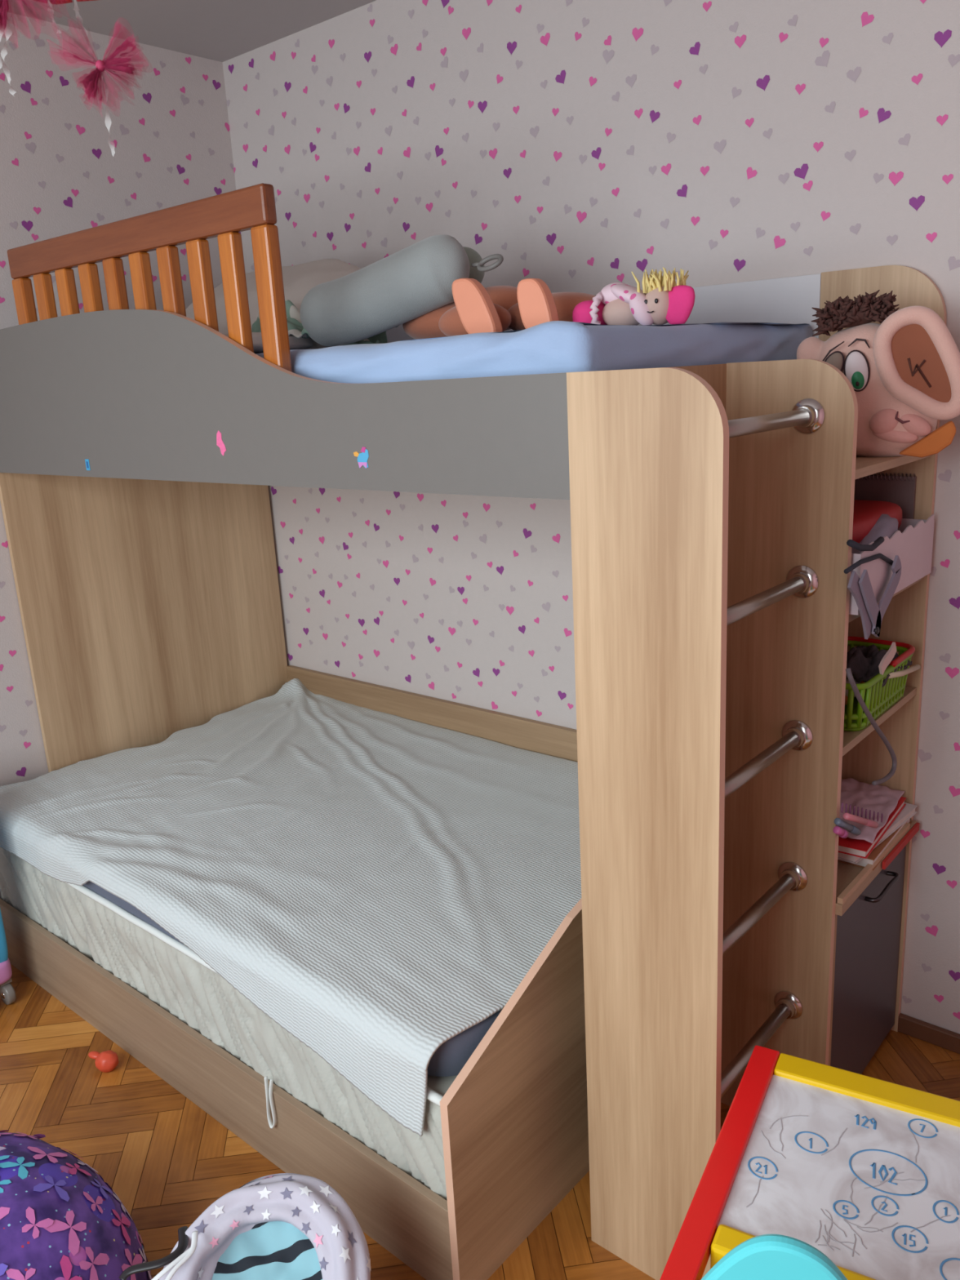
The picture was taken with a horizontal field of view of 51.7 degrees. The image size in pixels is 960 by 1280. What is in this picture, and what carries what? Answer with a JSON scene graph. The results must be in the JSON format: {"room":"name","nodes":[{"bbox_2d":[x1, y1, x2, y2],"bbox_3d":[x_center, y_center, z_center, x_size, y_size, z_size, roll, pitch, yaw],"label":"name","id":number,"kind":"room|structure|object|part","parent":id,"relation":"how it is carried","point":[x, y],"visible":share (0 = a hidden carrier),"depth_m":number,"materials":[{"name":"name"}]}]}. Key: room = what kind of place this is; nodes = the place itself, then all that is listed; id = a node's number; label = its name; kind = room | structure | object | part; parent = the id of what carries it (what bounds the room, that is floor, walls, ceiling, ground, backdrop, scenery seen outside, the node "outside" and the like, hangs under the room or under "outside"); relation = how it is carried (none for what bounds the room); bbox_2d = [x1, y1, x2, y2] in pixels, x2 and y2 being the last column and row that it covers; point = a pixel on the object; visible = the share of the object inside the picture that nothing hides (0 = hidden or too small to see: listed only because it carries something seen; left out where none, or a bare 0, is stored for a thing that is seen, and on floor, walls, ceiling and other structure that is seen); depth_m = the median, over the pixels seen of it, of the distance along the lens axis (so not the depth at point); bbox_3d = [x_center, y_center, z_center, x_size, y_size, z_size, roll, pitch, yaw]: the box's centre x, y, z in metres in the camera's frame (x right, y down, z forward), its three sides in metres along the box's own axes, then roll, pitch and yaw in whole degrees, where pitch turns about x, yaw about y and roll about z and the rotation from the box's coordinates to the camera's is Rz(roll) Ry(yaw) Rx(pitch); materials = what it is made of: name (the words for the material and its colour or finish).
{"room":"bedroom","nodes":[
{"label":"bedroom","id":0,"kind":"room"},
{"bbox_2d":[0,10,275,899],"bbox_3d":[-1.766,-0.175,2.081,0.001,2.433,3.310,10,20,39],"label":"wall","id":1,"kind":"structure","parent":0,"point":[82,147],"depth_m":2.72,"materials":[{"name":"paper"}]},
{"bbox_2d":[0,0,376,62],"bbox_3d":[-0.454,-1.114,0.617,3.615,0.001,3.300,10,20,39],"label":"ceiling","id":2,"kind":"structure","parent":0,"point":[218,30],"depth_m":2.60,"materials":[{"name":"paint"}]},
{"bbox_2d":[33,0,97,4],"bbox_3d":[-0.512,-0.833,1.280,0.152,0.017,0.014,-3,15,0],"label":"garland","id":3,"kind":"object","parent":2,"relation":"hanging from","point":[52,2],"visible":1,"depth_m":1.28},
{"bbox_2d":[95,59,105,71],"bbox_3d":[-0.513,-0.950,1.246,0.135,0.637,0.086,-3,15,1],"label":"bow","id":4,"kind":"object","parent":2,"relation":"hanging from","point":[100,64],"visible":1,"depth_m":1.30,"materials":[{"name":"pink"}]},
{"bbox_2d":[0,964,959,1279],"bbox_3d":[-0.326,1.234,1.249,3.715,0.004,3.400,10,20,39],"label":"floor","id":5,"kind":"structure","parent":0,"point":[167,1160],"depth_m":2.08,"materials":[{"name":"brown wood"}]},
{"bbox_2d":[0,908,16,1004],"bbox_3d":[-1.289,0.631,2.478,0.176,0.619,0.108,10,20,39],"label":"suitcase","id":6,"kind":"object","parent":5,"relation":"on","point":[7,993],"visible":1,"depth_m":2.50,"materials":[{"name":"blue plastic"}]},
{"bbox_2d":[0,1129,151,1279],"bbox_3d":[-0.853,1.012,1.551,0.611,0.328,0.615,10,20,39],"label":"beanbag","id":7,"kind":"object","parent":5,"relation":"on","point":[60,1220],"visible":0.98,"depth_m":1.56,"materials":[{"name":"purple fabric"}]},
{"bbox_2d":[88,1049,118,1072],"bbox_3d":[-0.862,0.962,2.274,0.080,0.047,0.050,10,20,39],"label":"toy","id":8,"kind":"object","parent":5,"relation":"on","point":[106,1061],"visible":1,"depth_m":2.25,"materials":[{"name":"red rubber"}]},
{"bbox_2d":[119,1173,371,1279],"bbox_3d":[-0.318,1.017,1.464,0.318,0.294,0.325,-16,20,-40],"label":"baby bouncer","id":9,"kind":"object","parent":5,"relation":"on","point":[282,1226],"visible":1,"depth_m":1.50,"materials":[{"name":"grey fabric"}]},
{"bbox_3d":[-0.434,0.896,1.430,0.041,0.019,0.114,4,17,24],"label":"cord","id":10,"kind":"part","parent":9,"relation":"part of","materials":[{"name":"white fabric"}]},
{"bbox_2d":[0,898,589,1279],"bbox_3d":[-0.353,0.587,2.522,1.766,0.585,1.104,10,20,39],"label":"bed","id":11,"kind":"object","parent":5,"relation":"on","point":[514,1117],"visible":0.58,"depth_m":1.76,"materials":[{"name":"brown wood"}]},
{"bbox_2d":[0,847,457,1200],"bbox_3d":[-0.346,0.645,2.527,1.712,0.297,1.115,10,20,39],"label":"mattress","id":12,"kind":"object","parent":11,"relation":"on","point":[148,960],"visible":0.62,"depth_m":2.03,"materials":[{"name":"white fabric"}]},
{"bbox_2d":[83,880,502,1076],"bbox_3d":[-0.348,0.468,2.488,1.693,0.090,1.061,10,20,39],"label":"topper","id":13,"kind":"object","parent":12,"relation":"on","point":[450,1058],"visible":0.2,"depth_m":1.63,"materials":[{"name":"grey fabric"}]},
{"bbox_2d":[0,678,581,1137],"bbox_3d":[-0.359,0.470,2.508,1.750,0.220,1.133,10,20,39],"label":"throw blanket","id":14,"kind":"object","parent":13,"relation":"on","point":[380,886],"visible":0.89,"depth_m":2.22,"materials":[{"name":"white fabric"}]},
{"bbox_3d":[0.305,0.700,1.968,0.016,0.585,1.091,10,20,40],"label":"footboard","id":15,"kind":"part","parent":11,"relation":"part of","materials":[{"name":"brown wood"}]},
{"bbox_2d":[0,265,946,1279],"bbox_3d":[-0.166,0.056,2.377,2.122,1.665,0.900,10,20,39],"label":"bunk bed","id":16,"kind":"object","parent":5,"relation":"on","point":[712,506],"visible":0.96,"depth_m":1.74,"materials":[{"name":"brown wood"}]},
{"bbox_2d":[84,458,90,470],"bbox_3d":[-0.896,-0.400,2.262,0.016,0.025,0.001,10,20,39],"label":"sticker","id":17,"kind":"object","parent":16,"relation":"attached to","point":[87,464],"visible":1,"depth_m":2.26,"materials":[{"name":"blue paper"}]},
{"bbox_3d":[-0.962,-0.001,3.067,0.016,1.500,0.869,10,20,39],"label":"panel","id":18,"kind":"part","parent":16,"relation":"part of","materials":[{"name":"brown wood"}]},
{"bbox_2d":[7,182,292,372],"bbox_3d":[-0.721,-0.623,2.082,0.960,0.478,0.029,10,20,39],"label":"rail","id":19,"kind":"object","parent":16,"relation":"on","point":[252,208],"visible":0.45,"depth_m":1.91,"materials":[{"name":"brown wood"}]},
{"bbox_3d":[-1.067,-0.650,2.379,0.048,0.412,0.029,10,20,39],"label":"post","id":20,"kind":"part","parent":19,"relation":"part of","materials":[{"name":"brown wood"}]},
{"bbox_3d":[-0.731,-0.822,2.029,0.960,0.066,0.028,10,20,39],"label":"rail","id":21,"kind":"part","parent":19,"relation":"part of","materials":[{"name":"brown wood"}]},
{"bbox_3d":[-0.371,-0.532,1.802,0.048,0.412,0.029,10,20,39],"label":"post","id":22,"kind":"part","parent":19,"relation":"part of","materials":[{"name":"brown wood"}]},
{"bbox_2d":[216,430,226,455],"bbox_3d":[-0.502,-0.381,1.920,0.029,0.049,0.001,10,20,39],"label":"sticker","id":23,"kind":"object","parent":16,"relation":"attached to","point":[220,443],"visible":1,"depth_m":1.92,"materials":[{"name":"pink paper"}]},
{"bbox_3d":[-0.584,-0.492,1.968,1.860,0.352,0.016,10,20,39],"label":"rail","id":24,"kind":"part","parent":16,"relation":"part of","materials":[{"name":"grey laminate"}]},
{"bbox_2d":[353,446,368,468],"bbox_3d":[-0.201,-0.309,1.677,0.037,0.036,0.001,10,20,39],"label":"sticker","id":25,"kind":"object","parent":16,"relation":"attached to","point":[362,458],"visible":1,"depth_m":1.67,"materials":[{"name":"blue paper"}]},
{"bbox_2d":[255,320,813,383],"bbox_3d":[-0.276,-0.566,2.294,1.823,0.208,0.823,10,20,39],"label":"mattress","id":26,"kind":"object","parent":16,"relation":"on","point":[553,346],"visible":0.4,"depth_m":1.59,"materials":[{"name":"blue fabric"}]},
{"bbox_2d":[223,332,312,353],"bbox_3d":[-0.514,-0.646,2.170,0.256,0.045,0.247,10,20,39],"label":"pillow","id":27,"kind":"object","parent":26,"relation":"on","point":[295,343],"visible":0.12,"depth_m":2.11,"materials":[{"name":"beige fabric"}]},
{"bbox_2d":[185,258,360,349],"bbox_3d":[-0.547,-0.815,2.510,0.549,0.274,0.382,7,18,34],"label":"pillow","id":28,"kind":"object","parent":26,"relation":"on","point":[298,279],"visible":0.15,"depth_m":2.41,"materials":[{"name":"beige fabric"}]},
{"bbox_2d":[251,298,399,346],"bbox_3d":[-0.371,-0.688,2.207,0.339,0.153,0.269,0,15,13],"label":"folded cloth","id":29,"kind":"object","parent":26,"relation":"on","point":[295,326],"visible":0.19,"depth_m":2.19,"materials":[{"name":"white fabric"}]},
{"bbox_2d":[300,234,503,346],"bbox_3d":[-0.132,-0.723,2.065,0.474,0.197,0.259,4,17,25],"label":"pillow","id":30,"kind":"object","parent":29,"relation":"on","point":[413,282],"visible":0.93,"depth_m":1.97,"materials":[{"name":"grey fabric"}]},
{"bbox_2d":[402,278,595,339],"bbox_3d":[0.018,-0.648,1.956,0.506,0.110,0.254,10,20,39],"label":"plush toy","id":31,"kind":"object","parent":26,"relation":"on","point":[476,308],"visible":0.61,"depth_m":1.83,"materials":[{"name":"fabric"}]},
{"bbox_2d":[572,266,695,325],"bbox_3d":[0.267,-0.588,1.713,0.238,0.094,0.084,10,20,39],"label":"doll","id":32,"kind":"object","parent":26,"relation":"on","point":[660,300],"visible":0.88,"depth_m":1.67,"materials":[{"name":"pink fabric"}]},
{"bbox_3d":[-0.009,-0.689,2.608,1.842,0.338,0.016,10,20,39],"label":"rail","id":33,"kind":"part","parent":16,"relation":"part of","materials":[{"name":"white laminate"}]},
{"bbox_3d":[0.255,0.361,1.496,0.238,1.490,0.016,10,20,39],"label":"ladder panel","id":34,"kind":"part","parent":16,"relation":"part of","materials":[{"name":"brown wood"}]},
{"bbox_3d":[0.455,0.245,1.888,0.016,1.489,0.868,10,20,39],"label":"tower panel","id":35,"kind":"part","parent":16,"relation":"part of","materials":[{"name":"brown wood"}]},
{"bbox_3d":[0.548,0.259,1.816,0.221,1.490,0.016,10,20,39],"label":"ladder panel","id":36,"kind":"part","parent":16,"relation":"part of","materials":[{"name":"brown wood"}]},
{"bbox_2d":[832,826,848,838],"bbox_3d":[0.638,0.340,1.753,0.031,0.027,0.015,-12,17,-29],"label":"marker pen","id":37,"kind":"object","parent":16,"relation":"attached to","point":[842,833],"visible":1,"depth_m":1.75,"materials":[{"name":"pink plastic"}]},
{"bbox_2d":[834,817,861,835],"bbox_3d":[0.659,0.335,1.776,0.084,0.059,0.014,-16,20,-40],"label":"marker pen","id":38,"kind":"object","parent":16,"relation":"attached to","point":[850,828],"visible":1,"depth_m":1.77,"materials":[{"name":"grey plastic"}]},
{"bbox_2d":[843,813,878,828],"bbox_3d":[0.693,0.328,1.800,0.013,0.089,0.162,10,20,39],"label":"marker pen","id":39,"kind":"object","parent":16,"relation":"attached to","point":[848,816],"visible":1,"depth_m":1.78,"materials":[{"name":"pink plastic"}]},
{"bbox_3d":[0.795,0.686,2.048,0.016,0.480,0.396,10,20,39],"label":"cupboard door","id":40,"kind":"part","parent":16,"relation":"part of","materials":[{"name":"grey laminate"}]},
{"bbox_2d":[845,667,897,785],"bbox_3d":[0.697,0.148,1.746,0.021,0.260,0.234,11,21,43],"label":"cord","id":41,"kind":"object","parent":16,"relation":"hanging from","point":[848,671],"visible":1,"depth_m":1.74,"materials":[{"name":"grey plastic"}]},
{"bbox_2d":[837,822,910,904],"bbox_3d":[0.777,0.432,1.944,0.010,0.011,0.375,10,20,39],"label":"shelf","id":42,"kind":"object","parent":16,"relation":"on","point":[843,896],"visible":0.86,"depth_m":1.90,"materials":[{"name":"brown wood"}]},
{"bbox_2d":[837,818,911,870],"bbox_3d":[0.759,0.393,2.067,0.207,0.023,0.256,10,20,39],"label":"notebook","id":43,"kind":"object","parent":16,"relation":"on","point":[877,851],"visible":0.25,"depth_m":1.95,"materials":[{"name":"white paper"}]},
{"bbox_2d":[837,802,917,863],"bbox_3d":[0.756,0.375,2.051,0.180,0.016,0.290,12,21,44],"label":"notebook","id":44,"kind":"object","parent":43,"relation":"on","point":[908,811],"visible":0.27,"depth_m":2.02,"materials":[{"name":"white paper"}]},
{"bbox_2d":[838,796,906,858],"bbox_3d":[0.746,0.363,2.028,0.170,0.016,0.280,8,19,36],"label":"notebook","id":45,"kind":"object","parent":44,"relation":"on","point":[855,847],"visible":0.27,"depth_m":1.91,"materials":[{"name":"red paper"}]},
{"bbox_2d":[840,777,904,843],"bbox_3d":[0.754,0.338,2.041,0.178,0.017,0.282,7,18,33],"label":"paper sheets","id":46,"kind":"object","parent":45,"relation":"on","point":[879,798],"visible":0.48,"depth_m":2.04,"materials":[{"name":"pink paper"}]},
{"bbox_2d":[840,802,883,822],"bbox_3d":[0.707,0.319,1.827,0.002,0.125,0.222,10,20,39],"label":"spiral binding","id":47,"kind":"object","parent":46,"relation":"on","point":[842,806],"visible":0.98,"depth_m":1.82,"materials":[{"name":"metal"}]},
{"bbox_2d":[796,289,959,457],"bbox_3d":[0.718,-0.473,1.775,0.296,0.292,0.132,5,17,27],"label":"plush toy","id":48,"kind":"object","parent":16,"relation":"on","point":[903,371],"visible":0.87,"depth_m":1.73,"materials":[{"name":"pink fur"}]},
{"bbox_2d":[842,685,916,755],"bbox_3d":[0.684,0.140,1.960,0.215,0.016,0.423,10,20,39],"label":"shelf","id":49,"kind":"object","parent":16,"relation":"attached to","point":[851,739],"depth_m":1.88,"materials":[{"name":"brown wood"}]},
{"bbox_2d":[843,635,920,731],"bbox_3d":[0.732,0.061,1.932,0.162,0.144,0.326,10,20,39],"label":"basket","id":50,"kind":"object","parent":16,"relation":"on","point":[877,700],"depth_m":1.86,"materials":[{"name":"plastic"}]},
{"bbox_2d":[844,674,865,705],"bbox_3d":[0.735,0.085,1.942,0.108,0.057,0.171,10,20,39],"label":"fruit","id":51,"kind":"object","parent":50,"relation":"in","point":[846,678],"visible":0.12,"depth_m":1.88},
{"bbox_2d":[846,644,912,687],"bbox_3d":[0.761,0.036,1.927,0.108,0.052,0.180,10,20,39],"label":"cloth","id":52,"kind":"object","parent":50,"relation":"in","point":[864,662],"visible":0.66,"depth_m":1.89,"materials":[{"name":"black fabric"}]},
{"bbox_3d":[0.759,0.034,1.843,0.005,0.048,0.082,10,20,39],"label":"paper strip","id":53,"kind":"part","parent":50,"relation":"part of","materials":[{"name":"pink paper"}]},
{"bbox_3d":[0.829,0.061,1.934,0.015,0.045,0.197,9,19,38],"label":"handle","id":54,"kind":"part","parent":50,"relation":"part of","materials":[{"name":"beige plastic"}]},
{"bbox_3d":[0.814,0.494,1.996,0.033,0.019,0.136,10,20,39],"label":"door handle","id":55,"kind":"part","parent":16,"relation":"part of","materials":[{"name":"metal"}]},
{"bbox_3d":[0.820,0.078,2.120,0.238,1.653,0.016,10,20,39],"label":"shelf panel","id":56,"kind":"part","parent":16,"relation":"part of","materials":[{"name":"brown wood"}]},
{"bbox_2d":[854,472,916,519],"bbox_3d":[0.815,-0.240,2.001,0.115,0.193,0.016,10,20,39],"label":"spiral notebook","id":57,"kind":"object","parent":16,"relation":"on","point":[900,491],"visible":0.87,"depth_m":1.97,"materials":[{"name":"grey paper"}]},
{"bbox_2d":[848,577,924,622],"bbox_3d":[0.671,-0.095,1.896,0.215,0.016,0.423,10,20,39],"label":"shelf","id":58,"kind":"object","parent":16,"relation":"attached to","point":[920,582],"depth_m":1.89,"materials":[{"name":"brown wood"}]},
{"bbox_2d":[848,514,934,615],"bbox_3d":[0.682,-0.157,1.868,0.211,0.116,0.395,10,20,39],"label":"box","id":59,"kind":"object","parent":16,"relation":"on","point":[913,541],"visible":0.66,"depth_m":1.82,"materials":[{"name":"pink cardboard"}]},
{"bbox_2d":[844,514,901,639],"bbox_3d":[0.672,-0.108,1.739,0.091,0.193,0.320,10,20,39],"label":"fabric bag","id":60,"kind":"object","parent":59,"relation":"on","point":[872,614],"visible":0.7,"depth_m":1.70,"materials":[{"name":"grey fabric"}]},
{"bbox_2d":[852,500,902,542],"bbox_3d":[0.683,-0.216,1.859,0.150,0.068,0.340,10,20,39],"label":"pencil case","id":61,"kind":"object","parent":59,"relation":"in","point":[866,513],"visible":0.26,"depth_m":1.80,"materials":[{"name":"red fabric"}]},
{"bbox_2d":[854,454,932,479],"bbox_3d":[0.658,-0.329,1.833,0.215,0.016,0.423,10,20,39],"label":"shelf","id":62,"kind":"object","parent":16,"relation":"attached to","point":[864,466],"depth_m":1.75,"materials":[{"name":"brown wood"}]},
{"bbox_2d":[881,822,919,869],"bbox_3d":[0.862,0.420,2.026,0.006,0.016,0.210,10,20,39],"label":"folder","id":63,"kind":"object","parent":16,"relation":"on","point":[904,842],"visible":1,"depth_m":2.02,"materials":[{"name":"red plastic"}]},
{"bbox_2d":[700,1234,847,1279],"bbox_3d":[0.249,0.928,0.846,0.319,0.734,0.326,3,16,20],"label":"child chair","id":64,"kind":"object","parent":5,"relation":"on","point":[765,1256],"visible":1,"depth_m":0.89,"materials":[{"name":"plastic"}]},
{"bbox_2d":[659,1044,959,1279],"bbox_3d":[0.556,0.949,1.157,0.620,0.500,0.600,5,17,28],"label":"board","id":65,"kind":"object","parent":5,"relation":"on","point":[863,1171],"visible":0.99,"depth_m":1.25,"materials":[{"name":"red paint"}]},
{"bbox_3d":[0.288,0.697,1.233,0.037,0.024,0.600,5,17,28],"label":"rail","id":66,"kind":"part","parent":65,"relation":"part of","materials":[{"name":"red paint"}]},
{"bbox_3d":[0.517,0.752,1.051,0.544,0.060,0.040,5,17,28],"label":"rail","id":67,"kind":"part","parent":65,"relation":"part of","materials":[{"name":"yellow paint"}]},
{"bbox_3d":[0.676,0.651,1.329,0.546,0.024,0.045,5,17,28],"label":"rail","id":68,"kind":"part","parent":65,"relation":"part of","materials":[{"name":"yellow paint"}]},
{"bbox_2d":[222,0,959,1034],"bbox_3d":[0.669,-0.324,2.139,3.624,2.433,0.001,10,20,39],"label":"wall","id":69,"kind":"structure","parent":0,"point":[585,145],"depth_m":2.30,"materials":[{"name":"paper"}]},
{"bbox_2d":[897,1013,959,1053],"bbox_3d":[0.730,0.832,2.440,3.615,0.042,0.015,10,20,39],"label":"baseboard","id":70,"kind":"structure","parent":69,"relation":"attached to","point":[947,1039],"depth_m":2.21,"materials":[{"name":"brown wood"}]}
]}

